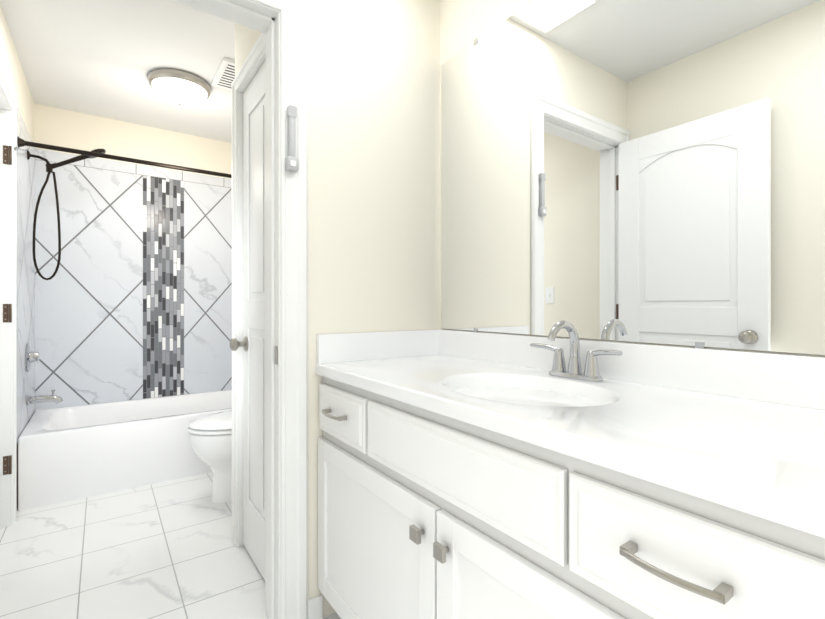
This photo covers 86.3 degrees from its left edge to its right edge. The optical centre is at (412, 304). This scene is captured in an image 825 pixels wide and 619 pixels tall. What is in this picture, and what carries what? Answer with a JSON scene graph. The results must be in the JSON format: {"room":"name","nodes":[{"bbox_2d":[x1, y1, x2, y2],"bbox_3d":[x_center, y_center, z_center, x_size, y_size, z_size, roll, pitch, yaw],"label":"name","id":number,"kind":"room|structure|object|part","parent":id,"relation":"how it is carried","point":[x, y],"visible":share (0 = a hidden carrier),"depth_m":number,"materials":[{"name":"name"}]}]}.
{"room":"bathroom","nodes":[
{"label":"bathroom","id":0,"kind":"room"},
{"bbox_2d":[0,0,234,142],"bbox_3d":[-0.504,-1.390,1.382,1.710,0.100,5.040,0,0,-35],"label":"ceiling","id":1,"kind":"structure","parent":0,"point":[102,58],"depth_m":2.35,"materials":[{"name":"white paint"}]},
{"bbox_2d":[148,68,210,107],"bbox_3d":[-1.397,-1.264,2.649,0.336,0.152,0.336,0,0,-35],"label":"ceiling light","id":2,"kind":"object","parent":1,"relation":"attached to","point":[179,88],"visible":1,"depth_m":2.56,"materials":[{"name":"white glass"}]},
{"bbox_2d":[211,57,234,90],"bbox_3d":[-1.002,-1.330,2.591,0.280,0.018,0.330,0,0,-35],"label":"fan","id":3,"kind":"object","parent":1,"relation":"attached to","point":[224,77],"visible":0.38,"depth_m":2.53,"materials":[{"name":"white plastic"}]},
{"bbox_2d":[0,472,340,618],"bbox_3d":[-0.504,1.130,1.382,1.710,0.100,5.040,0,0,-35],"label":"floor","id":4,"kind":"structure","parent":0,"point":[166,550],"depth_m":1.86,"materials":[{"name":"tile"}]},
{"bbox_2d":[18,389,231,510],"bbox_3d":[-1.674,0.887,3.042,1.492,0.385,0.761,0,0,-35],"label":"bathtub","id":5,"kind":"object","parent":4,"relation":"on","point":[68,453],"visible":0.73,"depth_m":2.59,"materials":[{"name":"white ceramic"}]},
{"bbox_2d":[187,410,231,502],"bbox_3d":[-0.893,0.684,2.576,0.765,0.792,0.480,0,0,-35],"label":"toilet","id":6,"kind":"object","parent":4,"relation":"on","point":[210,437],"visible":0.29,"depth_m":2.34,"materials":[{"name":"white ceramic"}]},
{"bbox_2d":[315,329,824,618],"bbox_3d":[0.263,0.590,1.102,0.577,0.980,1.340,0,0,-35],"label":"bathroom vanity","id":7,"kind":"object","parent":4,"relation":"on","point":[471,475],"visible":1,"depth_m":0.83,"materials":[{"name":"white paint"}]},
{"bbox_2d":[530,321,621,381],"bbox_3d":[0.411,0.121,1.183,0.138,0.158,0.280,0,0,-35],"label":"faucet","id":8,"kind":"object","parent":7,"relation":"on","point":[589,374],"visible":1,"depth_m":1.19,"materials":[{"name":"silver metal"}]},
{"bbox_2d":[0,0,439,616],"bbox_3d":[-0.523,-0.130,1.461,1.410,2.420,0.150,0,0,-35],"label":"wall","id":9,"kind":"structure","parent":0,"point":[374,164],"depth_m":1.66,"materials":[{"name":"white paint"}]},
{"bbox_2d":[0,67,16,527],"bbox_3d":[-1.798,0.035,1.834,0.124,2.090,0.834,0,0,-35],"label":"door frame","id":10,"kind":"structure","parent":9,"relation":"attached to","point":[4,326],"depth_m":2.14,"materials":[{"name":"white wood"}]},
{"bbox_2d":[17,106,34,441],"bbox_3d":[-2.265,-0.160,2.576,0.008,1.760,0.841,0,0,-35],"label":"tiled wall","id":11,"kind":"structure","parent":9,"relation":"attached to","point":[25,268],"depth_m":2.45,"materials":[{"name":"white tile"}]},
{"bbox_2d":[26,343,62,404],"bbox_3d":[-2.213,0.414,2.655,0.166,0.379,0.182,0,0,-35],"label":"tub faucet","id":12,"kind":"object","parent":11,"relation":"attached to","point":[32,356],"visible":1,"depth_m":2.62,"materials":[{"name":"silver metal"}]},
{"bbox_2d":[27,149,105,279],"bbox_3d":[-2.128,-0.573,2.721,0.381,0.849,0.114,0,0,-35],"label":"shower","id":13,"kind":"object","parent":11,"relation":"attached to","point":[50,167],"visible":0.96,"depth_m":2.67,"materials":[{"name":"black metal"}]},
{"bbox_2d":[17,137,231,177],"bbox_3d":[-1.472,-0.860,2.755,1.508,0.072,0.072,0,0,-35],"label":"shower rail","id":14,"kind":"object","parent":11,"relation":"attached to","point":[21,142],"visible":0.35,"depth_m":2.56,"materials":[{"name":"black metal"}]},
{"bbox_2d":[35,148,231,410],"bbox_3d":[-1.896,-0.160,3.356,1.509,1.760,0.008,0,0,-35],"label":"tile","id":15,"kind":"structure","parent":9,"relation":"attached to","point":[133,298],"depth_m":3.23,"materials":[{"name":"white tile"}]},
{"bbox_2d":[171,0,280,618],"bbox_3d":[-0.768,0.055,1.278,0.758,2.050,0.142,0,0,-35],"label":"trim","id":16,"kind":"structure","parent":9,"relation":"attached to","point":[256,16],"depth_m":1.45,"materials":[{"name":"white wood"}]},
{"bbox_2d":[230,61,264,579],"bbox_3d":[-0.625,0.061,1.810,0.170,2.017,0.415,0,0,-35],"label":"closet door","id":17,"kind":"structure","parent":9,"relation":"in","point":[252,343],"depth_m":1.83,"materials":[{"name":"white wood"}]},
{"bbox_3d":[-0.711,0.170,1.931,0.170,0.066,0.066,0,0,-35],"label":"knob","id":18,"kind":"part","parent":17,"relation":"part of","materials":[{"name":"silver metal"}]},
{"bbox_2d":[231,33,265,600],"bbox_3d":[-0.660,0.035,1.786,0.020,2.090,0.544,0,0,-35],"label":"trim","id":19,"kind":"structure","parent":9,"relation":"attached to","point":[253,57],"depth_m":1.96,"materials":[{"name":"white wood"}]},
{"bbox_2d":[238,50,264,546],"bbox_3d":[-0.615,0.055,1.818,0.096,2.050,0.460,0,0,-35],"label":"trim","id":20,"kind":"structure","parent":9,"relation":"attached to","point":[253,72],"depth_m":1.97,"materials":[{"name":"white wood"}]},
{"bbox_2d":[275,346,277,364],"bbox_3d":[-0.447,0.165,1.444,0.001,0.060,0.028,0,0,-35],"label":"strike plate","id":21,"kind":"structure","parent":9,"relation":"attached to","point":[276,355],"depth_m":1.44,"materials":[{"name":"silver metal"}]},
{"bbox_2d":[252,0,308,618],"bbox_3d":[-0.710,0.018,1.225,0.876,2.124,0.020,0,0,-35],"label":"door frame","id":22,"kind":"structure","parent":9,"relation":"attached to","point":[294,340],"depth_m":1.45,"materials":[{"name":"white wood"}]},
{"bbox_2d":[286,105,297,171],"bbox_3d":[-0.390,-0.540,1.427,0.038,0.210,0.020,0,0,-35],"label":"handle","id":23,"kind":"object","parent":9,"relation":"attached to","point":[291,162],"visible":0.98,"depth_m":1.42,"materials":[{"name":"grey"}]},
{"bbox_2d":[308,594,322,618],"bbox_3d":[-0.258,1.038,1.033,1.509,0.085,3.984,0,0,-35],"label":"baseboard","id":24,"kind":"structure","parent":9,"relation":"attached to","point":[315,607],"depth_m":1.49,"materials":[{"name":"white wood"}]},
{"bbox_2d":[440,0,824,356],"bbox_3d":[0.154,-0.130,1.846,0.100,2.420,5.040,0,0,-35],"label":"wall","id":25,"kind":"structure","parent":0,"point":[462,22],"depth_m":1.67,"materials":[{"name":"white paint"}]},
{"bbox_2d":[441,0,824,354],"bbox_3d":[0.499,-0.443,1.262,0.009,1.087,1.317,0,0,-35],"label":"mirror","id":26,"kind":"object","parent":25,"relation":"attached to","point":[649,171],"visible":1,"depth_m":1.13,"materials":[{"name":"clear glass"}]}
]}

